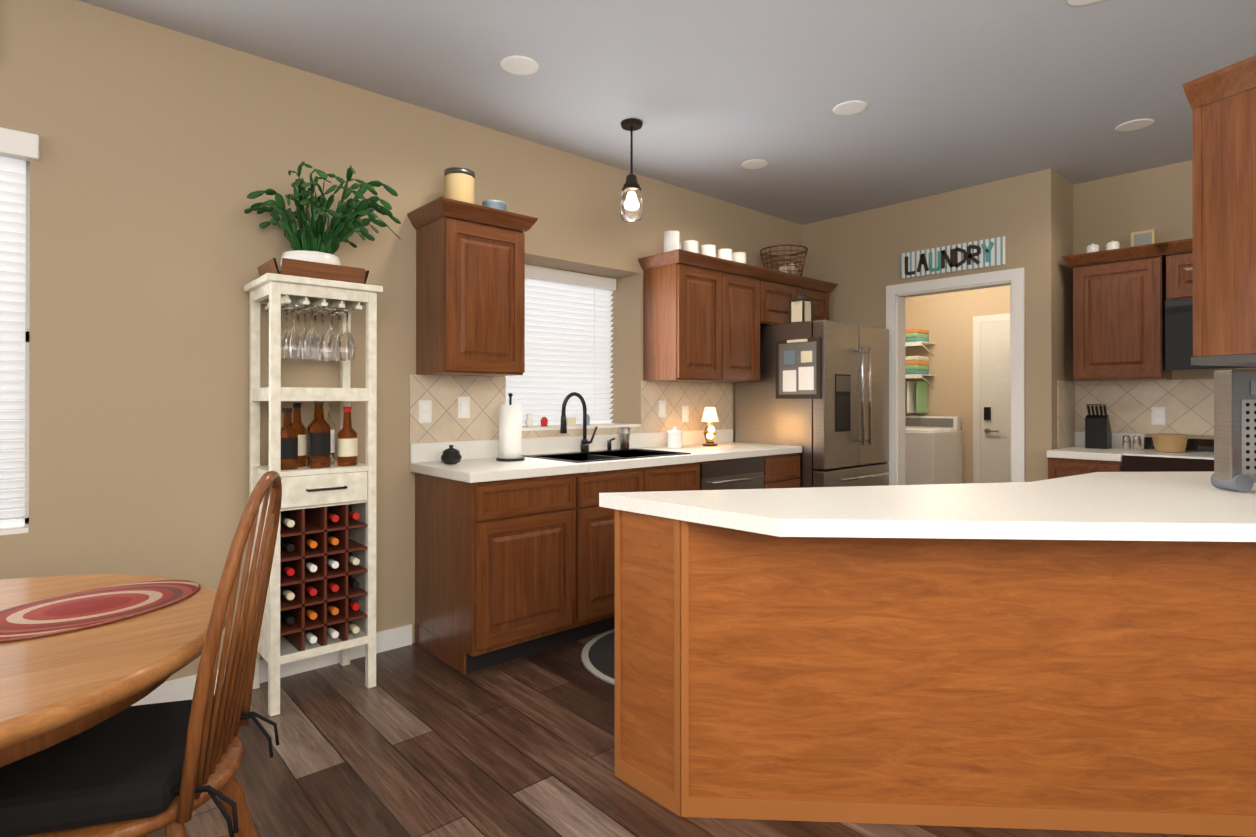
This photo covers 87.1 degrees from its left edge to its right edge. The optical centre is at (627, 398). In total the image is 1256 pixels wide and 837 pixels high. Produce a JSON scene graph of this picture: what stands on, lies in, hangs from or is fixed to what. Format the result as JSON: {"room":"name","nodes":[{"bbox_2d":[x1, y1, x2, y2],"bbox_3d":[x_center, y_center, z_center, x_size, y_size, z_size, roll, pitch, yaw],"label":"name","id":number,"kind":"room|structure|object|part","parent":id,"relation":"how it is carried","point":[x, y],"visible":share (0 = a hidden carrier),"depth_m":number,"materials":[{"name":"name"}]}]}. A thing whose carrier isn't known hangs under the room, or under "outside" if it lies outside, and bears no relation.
{"room":"kitchen","nodes":[
{"label":"kitchen","id":0,"kind":"room"},
{"bbox_2d":[0,0,801,680],"bbox_3d":[-2.150,-0.128,2.714,9.430,2.750,0.420,0,0,-42],"label":"wall","id":1,"kind":"structure","parent":0,"point":[164,152],"depth_m":2.76,"materials":[{"name":"beige paint"}]},
{"bbox_2d":[0,127,38,534],"bbox_3d":[-2.657,-0.233,2.237,1.038,1.544,0.445,0,0,-42],"label":"window blinds","id":2,"kind":"object","parent":1,"relation":"attached to","point":[19,150],"visible":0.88,"depth_m":2.43,"materials":[{"name":"white plastic"}]},
{"bbox_2d":[131,624,411,705],"bbox_3d":[-3.309,1.193,1.381,5.930,0.100,0.013,0,0,-42],"label":"baseboard","id":3,"kind":"structure","parent":1,"relation":"attached to","point":[180,689],"depth_m":3.00,"materials":[{"name":"white wood"}]},
{"bbox_2d":[407,197,537,376],"bbox_3d":[-0.794,-0.528,3.393,0.543,0.815,0.379,0,0,-42],"label":"upper cabinet","id":4,"kind":"object","parent":1,"relation":"attached to","point":[470,289],"visible":1,"depth_m":3.27,"materials":[{"name":"brown wood"}]},
{"bbox_2d":[444,167,483,205],"bbox_3d":[-0.852,-1.041,3.343,0.152,0.210,0.152,0,0,39],"label":"jar","id":5,"kind":"object","parent":4,"relation":"on","point":[459,183],"depth_m":3.28,"materials":[{"name":"beige ceramic"}]},
{"bbox_2d":[484,199,506,210],"bbox_3d":[-0.703,-0.982,3.476,0.126,0.092,0.126,0,0,39],"label":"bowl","id":6,"kind":"object","parent":4,"relation":"on","point":[497,204],"depth_m":3.42,"materials":[{"name":"blue"}]},
{"bbox_2d":[525,413,589,426],"bbox_3d":[-0.432,0.131,4.130,0.486,0.085,0.046,0,0,-42],"label":"figurines","id":7,"kind":"object","parent":1,"relation":"attached to","point":[544,421],"depth_m":4.04,"materials":[{"name":"white ceramic"}]},
{"bbox_2d":[409,374,731,442],"bbox_3d":[-0.153,0.057,4.209,2.560,0.350,0.015,0,0,-42],"label":"tile backsplash","id":8,"kind":"structure","parent":1,"relation":"attached to","point":[444,408],"depth_m":3.67,"materials":[{"name":"beige tile"}]},
{"bbox_2d":[410,429,732,463],"bbox_3d":[-0.155,0.281,4.202,2.550,0.100,0.020,0,0,-42],"label":"backsplash","id":9,"kind":"structure","parent":1,"relation":"attached to","point":[474,449],"depth_m":3.96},
{"bbox_2d":[505,264,640,430],"bbox_3d":[-0.443,-0.323,4.241,1.150,1.130,0.413,0,0,-42],"label":"window","id":10,"kind":"structure","parent":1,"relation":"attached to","point":[568,334],"depth_m":4.37,"materials":[{"name":"white plastic"}]},
{"bbox_2d":[642,249,729,382],"bbox_3d":[0.394,-0.525,4.489,0.487,0.816,0.330,0,0,-42],"label":"upper cabinet","id":11,"kind":"object","parent":1,"relation":"attached to","point":[705,317],"depth_m":4.34,"materials":[{"name":"brown wood"}]},
{"bbox_2d":[663,231,682,252],"bbox_3d":[0.290,-1.013,4.373,0.109,0.160,0.127,0,0,12],"label":"cup","id":12,"kind":"object","parent":11,"relation":"on","point":[671,240],"depth_m":4.32,"materials":[{"name":"white ceramic"}]},
{"bbox_2d":[683,240,700,253],"bbox_3d":[0.424,-0.995,4.493,0.109,0.125,0.127,0,0,12],"label":"cup","id":13,"kind":"object","parent":11,"relation":"on","point":[690,245],"depth_m":4.44,"materials":[{"name":"white ceramic"}]},
{"bbox_2d":[701,245,717,257],"bbox_3d":[0.558,-0.994,4.613,0.109,0.125,0.127,0,0,12],"label":"cup","id":14,"kind":"object","parent":11,"relation":"on","point":[710,250],"depth_m":4.56,"materials":[{"name":"white ceramic"}]},
{"bbox_2d":[730,261,765,382],"bbox_3d":[0.672,-0.524,4.737,0.505,0.816,0.330,0,0,-42],"label":"upper cabinet","id":15,"kind":"object","parent":1,"relation":"attached to","point":[747,282],"depth_m":4.66,"materials":[{"name":"brown wood"}]},
{"bbox_2d":[718,249,733,260],"bbox_3d":[0.692,-0.994,4.733,0.109,0.125,0.127,0,0,12],"label":"cup","id":16,"kind":"object","parent":15,"relation":"on","point":[727,254],"depth_m":4.68,"materials":[{"name":"white ceramic"}]},
{"bbox_2d":[734,252,746,263],"bbox_3d":[0.812,-0.993,4.840,0.109,0.125,0.127,0,0,12],"label":"cup","id":17,"kind":"object","parent":15,"relation":"on","point":[740,257],"depth_m":4.78,"materials":[{"name":"white ceramic"}]},
{"bbox_2d":[766,269,805,325],"bbox_3d":[1.041,-0.738,5.068,0.522,0.386,0.330,0,0,-42],"label":"upper cabinet","id":18,"kind":"object","parent":1,"relation":"attached to","point":[781,288],"depth_m":4.93,"materials":[{"name":"brown wood"}]},
{"bbox_2d":[760,244,807,275],"bbox_3d":[1.218,-1.044,5.169,0.372,0.230,0.372,0,0,-42],"label":"basket","id":19,"kind":"object","parent":18,"relation":"on","point":[790,268],"visible":0.73,"depth_m":5.09,"materials":[{"name":"brown"}]},
{"bbox_2d":[806,277,833,320],"bbox_3d":[1.337,-0.737,5.333,0.522,0.386,0.330,0,0,-42],"label":"upper cabinet","id":20,"kind":"object","parent":1,"relation":"attached to","point":[816,290],"depth_m":5.28,"materials":[{"name":"brown wood"}]},
{"bbox_2d":[78,0,1255,224],"bbox_3d":[1.068,-1.557,1.426,12.500,0.100,8.200,0,0,-42],"label":"ceiling","id":21,"kind":"structure","parent":0,"point":[952,94],"depth_m":3.08,"materials":[{"name":"grey paint"}]},
{"bbox_2d":[500,55,538,75],"bbox_3d":[-0.489,-1.500,2.985,0.175,0.004,0.175,0,0,24],"label":"recessed light","id":22,"kind":"object","parent":21,"relation":"in","point":[520,65],"depth_m":2.98,"materials":[{"name":"white plastic"}]},
{"bbox_2d":[621,118,642,222],"bbox_3d":[0.019,-1.232,3.600,0.120,0.534,0.120,0,0,-42],"label":"pendant light","id":23,"kind":"object","parent":21,"relation":"hanging from","point":[631,204],"visible":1,"depth_m":3.56,"materials":[{"name":"brown metal"}]},
{"bbox_2d":[741,159,768,168],"bbox_3d":[0.812,-1.496,4.230,0.175,0.004,0.175,0,0,42],"label":"recessed light","id":24,"kind":"object","parent":21,"relation":"in","point":[754,163],"depth_m":4.23,"materials":[{"name":"white plastic"}]},
{"bbox_2d":[833,100,867,115],"bbox_3d":[1.150,-1.499,3.418,0.175,0.004,0.175,0,0,42],"label":"recessed light","id":25,"kind":"object","parent":21,"relation":"in","point":[847,108],"depth_m":3.41,"materials":[{"name":"white plastic"}]},
{"bbox_2d":[1066,0,1103,5],"bbox_3d":[1.726,-1.502,2.444,0.175,0.004,0.175,0,0,42],"label":"recessed light","id":26,"kind":"object","parent":21,"relation":"in","point":[1072,2],"depth_m":2.50,"materials":[{"name":"white plastic"}]},
{"bbox_2d":[1115,118,1154,131],"bbox_3d":[2.783,-1.498,3.632,0.175,0.004,0.175,0,0,24],"label":"recessed light","id":27,"kind":"object","parent":21,"relation":"in","point":[1134,125],"depth_m":3.63,"materials":[{"name":"white plastic"}]},
{"bbox_2d":[142,630,1243,836],"bbox_3d":[1.068,1.273,1.417,12.500,0.060,8.200,0,0,-42],"label":"floor","id":28,"kind":"structure","parent":0,"point":[417,741],"depth_m":2.25,"materials":[{"name":"brown wood"}]},
{"bbox_2d":[0,574,228,766],"bbox_3d":[-1.461,0.867,1.274,1.188,0.748,1.188,0,0,-42],"label":"dining table","id":29,"kind":"object","parent":28,"relation":"on","point":[57,688],"visible":0.65,"depth_m":1.25,"materials":[{"name":"brown wood"}]},
{"bbox_2d":[0,580,199,641],"bbox_3d":[-1.262,0.489,1.548,0.456,0.006,0.359,0,0,-42],"label":"placemat","id":30,"kind":"object","parent":29,"relation":"on","point":[75,611],"visible":0.96,"depth_m":1.53,"materials":[{"name":"red fabric"}]},
{"bbox_2d":[19,471,281,836],"bbox_3d":[-1.019,0.703,1.382,0.510,1.085,0.464,0,0,-16],"label":"chair","id":31,"kind":"object","parent":28,"relation":"on","point":[213,753],"visible":0.71,"depth_m":1.35,"materials":[{"name":"brown wood"}]},
{"bbox_2d":[0,697,279,836],"bbox_3d":[-1.033,0.787,1.378,0.483,0.150,0.402,0,0,-16],"label":"cushion","id":32,"kind":"object","parent":31,"relation":"on","point":[125,764],"visible":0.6,"depth_m":1.26,"materials":[{"name":"black fabric"}]},
{"bbox_2d":[244,273,382,716],"bbox_3d":[-1.355,0.380,2.848,0.455,1.732,0.390,0,0,-42],"label":"wine rack","id":33,"kind":"object","parent":28,"relation":"on","point":[309,495],"visible":0.88,"depth_m":2.77,"materials":[{"name":"white wood"}]},
{"bbox_2d":[281,511,294,526],"bbox_3d":[-1.451,0.504,2.761,0.073,0.073,0.305,0,0,-42],"label":"wine bottle","id":34,"kind":"object","parent":33,"relation":"in","point":[285,521],"depth_m":2.69,"materials":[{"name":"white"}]},
{"bbox_2d":[281,406,300,469],"bbox_3d":[-1.400,0.166,2.714,0.064,0.250,0.064,0,0,-42],"label":"liquor bottle","id":35,"kind":"object","parent":33,"relation":"on","point":[290,432],"depth_m":2.70,"materials":[{"name":"brown glass"}]},
{"bbox_2d":[293,403,303,466],"bbox_3d":[-1.418,0.157,2.832,0.077,0.270,0.075,0,0,-42],"label":"liquor bottle","id":36,"kind":"object","parent":33,"relation":"on","point":[294,404],"depth_m":2.81,"materials":[{"name":"brown"}]},
{"bbox_2d":[281,304,354,361],"bbox_3d":[-1.355,-0.274,2.850,0.278,0.215,0.266,0,0,-42],"label":"stemware","id":37,"kind":"object","parent":33,"relation":"hanging from","point":[311,344],"visible":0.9,"depth_m":2.78,"materials":[{"name":"clear glass"}]},
{"bbox_2d":[304,401,333,467],"bbox_3d":[-1.304,0.146,2.787,0.071,0.290,0.071,0,0,-42],"label":"liquor bottle","id":38,"kind":"object","parent":33,"relation":"on","point":[312,445],"depth_m":2.77,"materials":[{"name":"brown glass"}]},
{"bbox_2d":[244,161,400,283],"bbox_3d":[-1.261,-0.730,2.789,0.641,0.487,0.556,0,0,-42],"label":"potted plant","id":39,"kind":"object","parent":33,"relation":"on","point":[309,255],"visible":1,"depth_m":2.77,"materials":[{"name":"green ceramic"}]},
{"bbox_2d":[334,407,357,465],"bbox_3d":[-1.221,0.164,2.874,0.083,0.255,0.081,0,0,-42],"label":"liquor bottle","id":40,"kind":"object","parent":33,"relation":"on","point":[347,440],"depth_m":2.85,"materials":[{"name":"brown glass"}]},
{"bbox_2d":[415,468,593,673],"bbox_3d":[-0.644,0.811,3.355,0.633,0.874,0.626,0,0,-42],"label":"base cabinet","id":41,"kind":"object","parent":28,"relation":"on","point":[514,560],"depth_m":3.13,"materials":[{"name":"brown wood"}]},
{"bbox_2d":[410,440,801,483],"bbox_3d":[0.050,0.353,3.973,2.550,0.045,0.634,0,0,-42],"label":"countertop","id":42,"kind":"structure","parent":41,"relation":"on","point":[465,471],"depth_m":3.50,"materials":[{"name":"white stone"}]},
{"bbox_2d":[441,445,461,463],"bbox_3d":[-0.882,0.281,3.298,0.104,0.095,0.104,0,0,-42],"label":"sugar bowl","id":43,"kind":"object","parent":42,"relation":"on","point":[450,455],"visible":1,"depth_m":3.26,"materials":[{"name":"black ceramic"}]},
{"bbox_2d":[496,393,524,461],"bbox_3d":[-0.623,0.150,3.504,0.150,0.357,0.150,0,0,-42],"label":"paper towel holder","id":44,"kind":"object","parent":42,"relation":"on","point":[510,431],"visible":1,"depth_m":3.45,"materials":[{"name":"black"}]},
{"bbox_2d":[619,427,629,449],"bbox_3d":[-0.021,0.255,4.210,0.068,0.140,0.068,0,0,-42],"label":"steel cup","id":45,"kind":"object","parent":42,"relation":"on","point":[624,437],"visible":1,"depth_m":4.18,"materials":[{"name":"silver metal"}]},
{"bbox_2d":[667,427,682,447],"bbox_3d":[0.314,0.261,4.436,0.110,0.142,0.110,0,0,-42],"label":"canister","id":46,"kind":"object","parent":42,"relation":"on","point":[674,437],"visible":1,"depth_m":4.39,"materials":[{"name":"white ceramic"}]},
{"bbox_2d":[701,407,718,445],"bbox_3d":[0.571,0.197,4.599,0.120,0.270,0.120,0,0,-42],"label":"lamp","id":47,"kind":"object","parent":42,"relation":"on","point":[709,415],"visible":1,"depth_m":4.57,"materials":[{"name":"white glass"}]},
{"bbox_2d":[580,629,614,685],"bbox_3d":[0.225,1.242,3.212,0.910,0.010,0.910,0,0,-42],"label":"braided rug","id":48,"kind":"object","parent":28,"relation":"on","point":[597,656],"visible":0.17,"depth_m":3.17,"materials":[{"name":"grey fabric"}]},
{"bbox_2d":[594,456,705,634],"bbox_3d":[-0.142,0.812,3.805,0.988,0.874,0.626,0,0,-42],"label":"base cabinet","id":49,"kind":"object","parent":28,"relation":"on","point":[683,475],"depth_m":3.47,"materials":[{"name":"brown wood"}]},
{"bbox_2d":[706,452,773,489],"bbox_3d":[0.457,0.814,4.342,0.756,0.874,0.626,0,0,-42],"label":"dishwasher","id":50,"kind":"object","parent":28,"relation":"on","point":[727,472],"depth_m":4.14,"materials":[{"name":"black"}]},
{"bbox_2d":[774,452,801,487],"bbox_3d":[0.843,0.815,4.687,0.415,0.874,0.626,0,0,-42],"label":"base cabinet","id":51,"kind":"object","parent":28,"relation":"on","point":[786,464],"depth_m":4.50,"materials":[{"name":"brown wood"}]},
{"bbox_2d":[735,320,889,487],"bbox_3d":[1.430,0.362,5.035,0.927,1.784,0.836,0,0,-42],"label":"fridge","id":52,"kind":"object","parent":28,"relation":"on","point":[819,392],"visible":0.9,"depth_m":4.70,"materials":[{"name":"silver metal"}]},
{"bbox_2d":[789,287,812,322],"bbox_3d":[1.254,-0.668,4.784,0.170,0.273,0.170,0,0,-42],"label":"lantern","id":53,"kind":"object","parent":52,"relation":"on","point":[800,307],"visible":0.85,"depth_m":4.75,"materials":[{"name":"brown glass"}]},
{"bbox_2d":[905,416,962,484],"bbox_3d":[2.983,0.725,6.865,0.700,1.068,0.680,0,0,-42],"label":"washer","id":54,"kind":"object","parent":28,"relation":"on","point":[933,449],"visible":0.35,"depth_m":6.56,"materials":[{"name":"white metal"}]},
{"bbox_2d":[615,511,1255,836],"bbox_3d":[1.909,0.803,2.168,2.895,0.882,2.624,0,0,-42],"label":"base cabinet","id":55,"kind":"object","parent":28,"relation":"on","point":[1075,653],"depth_m":1.93,"materials":[{"name":"brown wood"}]},
{"bbox_2d":[599,471,1255,634],"bbox_3d":[2.285,0.338,2.162,3.496,0.045,3.232,0,0,-42],"label":"countertop","id":56,"kind":"structure","parent":55,"relation":"on","point":[1179,545],"depth_m":1.90,"materials":[{"name":"white stone"}]},
{"bbox_2d":[1211,370,1255,491],"bbox_3d":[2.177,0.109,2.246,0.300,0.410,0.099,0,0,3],"label":"coffee maker","id":57,"kind":"object","parent":56,"relation":"on","point":[1234,430],"visible":1,"depth_m":2.22,"materials":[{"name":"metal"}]},
{"bbox_2d":[1047,432,1144,478],"bbox_3d":[3.022,0.742,4.262,0.630,1.019,0.390,0,0,-42],"label":"base cabinet","id":58,"kind":"object","parent":28,"relation":"on","point":[1078,458],"visible":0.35,"depth_m":4.12,"materials":[{"name":"brown"}]},
{"bbox_2d":[1085,404,1111,448],"bbox_3d":[3.120,0.184,4.385,0.126,0.295,0.120,0,0,-42],"label":"knife block","id":59,"kind":"object","parent":58,"relation":"on","point":[1098,433],"visible":1,"depth_m":4.35,"materials":[{"name":"black wood"}]},
{"bbox_2d":[1122,435,1141,449],"bbox_3d":[3.218,0.284,4.221,0.044,0.095,0.099,0,0,-42],"label":"shakers","id":60,"kind":"object","parent":58,"relation":"on","point":[1136,442],"visible":0.96,"depth_m":4.22,"materials":[{"name":"silver metal"}]},
{"bbox_2d":[1122,437,1213,471],"bbox_3d":[3.384,0.750,3.807,0.682,0.999,0.760,0,0,-42],"label":"range","id":61,"kind":"object","parent":28,"relation":"on","point":[1197,455],"visible":0.21,"depth_m":3.82,"materials":[{"name":"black metal"}]},
{"bbox_2d":[1151,434,1188,452],"bbox_3d":[3.293,0.273,4.016,0.240,0.105,0.180,0,0,-42],"label":"bowl","id":62,"kind":"object","parent":61,"relation":"on","point":[1172,443],"visible":1,"depth_m":3.94,"materials":[{"name":"brown ceramic"}]},
{"bbox_2d":[802,168,1056,481],"bbox_3d":[1.934,-0.119,5.311,0.120,2.750,2.600,0,0,-42],"label":"wall","id":63,"kind":"structure","parent":0,"point":[855,257],"depth_m":4.66,"materials":[{"name":"beige paint"}]},
{"bbox_2d":[900,236,1005,278],"bbox_3d":[2.322,-1.006,4.769,0.026,0.190,0.730,0,0,-42],"label":"sign","id":64,"kind":"object","parent":63,"relation":"attached to","point":[969,255],"visible":0.98,"depth_m":4.73,"materials":[{"name":"multicoloured"}]},
{"bbox_2d":[886,267,1024,484],"bbox_3d":[2.372,0.191,4.809,0.139,2.125,0.960,0,0,-42],"label":"door frame","id":65,"kind":"structure","parent":63,"relation":"attached to","point":[898,294],"depth_m":4.78,"materials":[{"name":"white wood"}]},
{"bbox_2d":[905,285,1009,483],"bbox_3d":[3.585,-0.114,6.870,0.121,2.750,2.480,0,0,-42],"label":"wall","id":66,"kind":"structure","parent":0,"point":[945,320],"depth_m":6.96,"materials":[{"name":"beige paint"}]},
{"bbox_2d":[905,341,934,387],"bbox_3d":[2.927,-0.352,7.261,0.339,0.476,0.740,0,0,-42],"label":"wire shelf","id":67,"kind":"object","parent":66,"relation":"attached to","point":[918,343],"visible":0.31,"depth_m":6.96,"materials":[{"name":"white metal"}]},
{"bbox_2d":[905,381,913,412],"bbox_3d":[3.072,-0.023,7.128,0.240,0.369,0.030,0,0,-42],"label":"folded towel","id":68,"kind":"object","parent":67,"relation":"on","point":[909,386],"depth_m":7.07,"materials":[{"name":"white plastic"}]},
{"bbox_2d":[905,356,928,373],"bbox_3d":[3.044,-0.348,7.123,0.290,0.194,0.280,0,0,-42],"label":"folded towel","id":69,"kind":"object","parent":67,"relation":"on","point":[913,364],"depth_m":6.99,"materials":[{"name":"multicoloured fabric"}]},
{"bbox_2d":[905,328,928,341],"bbox_3d":[3.044,-0.663,7.124,0.290,0.145,0.280,0,0,-42],"label":"folded towel","id":70,"kind":"object","parent":67,"relation":"on","point":[913,334],"depth_m":6.99,"materials":[{"name":"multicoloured fabric"}]},
{"bbox_2d":[914,381,927,412],"bbox_3d":[3.139,-0.024,7.053,0.240,0.369,0.030,0,0,-42],"label":"folded towel","id":71,"kind":"object","parent":67,"relation":"on","point":[916,396],"depth_m":7.03,"materials":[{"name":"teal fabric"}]},
{"bbox_2d":[973,313,1010,482],"bbox_3d":[3.855,0.209,6.432,0.058,2.100,0.950,0,0,-42],"label":"door","id":72,"kind":"structure","parent":66,"relation":"in","point":[991,400],"depth_m":6.66,"materials":[{"name":"white wood"}]},
{"bbox_2d":[1057,173,1073,448],"bbox_3d":[3.652,-0.120,5.184,2.270,2.750,0.120,0,0,-42],"label":"wall","id":73,"kind":"structure","parent":0,"point":[1064,282],"depth_m":4.50,"materials":[{"name":"beige paint"}]},
{"bbox_2d":[1073,160,1213,438],"bbox_3d":[4.874,-0.128,2.762,0.120,2.750,5.120,0,0,-42],"label":"wall","id":74,"kind":"structure","parent":0,"point":[1120,209],"depth_m":4.36,"materials":[{"name":"beige paint"}]},
{"bbox_2d":[1062,229,1192,380],"bbox_3d":[3.389,-0.591,4.034,0.379,0.946,1.183,0,0,-42],"label":"upper cabinet","id":75,"kind":"object","parent":74,"relation":"attached to","point":[1121,296],"depth_m":4.14,"materials":[{"name":"brown wood"}]},
{"bbox_3d":[3.179,-0.998,4.278,0.087,0.130,0.356,0,0,-42],"label":"far items on top of the cabinet","id":76,"kind":"part","parent":75,"relation":"part of","materials":[{"name":"white ceramic"}]},
{"bbox_2d":[1165,299,1255,371],"bbox_3d":[3.549,-0.377,3.856,0.375,0.415,0.603,0,0,-42],"label":"over-the-range microwave","id":77,"kind":"object","parent":75,"relation":"attached to","point":[1178,334],"visible":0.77,"depth_m":3.91,"materials":[{"name":"black metal"}]},
{"bbox_2d":[1057,379,1213,447],"bbox_3d":[3.425,0.106,4.013,0.368,0.450,1.320,0,0,-42],"label":"tile backsplash","id":78,"kind":"structure","parent":74,"relation":"attached to","point":[1164,406],"depth_m":4.34,"materials":[{"name":"beige tile"}]},
{"bbox_2d":[1182,55,1255,366],"bbox_3d":[2.505,-0.520,2.074,1.653,0.840,0.409,0,0,-20],"label":"upper cabinet","id":79,"kind":"object","parent":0,"point":[1222,102],"visible":1,"depth_m":1.92,"materials":[{"name":"brown wood"}]}
]}

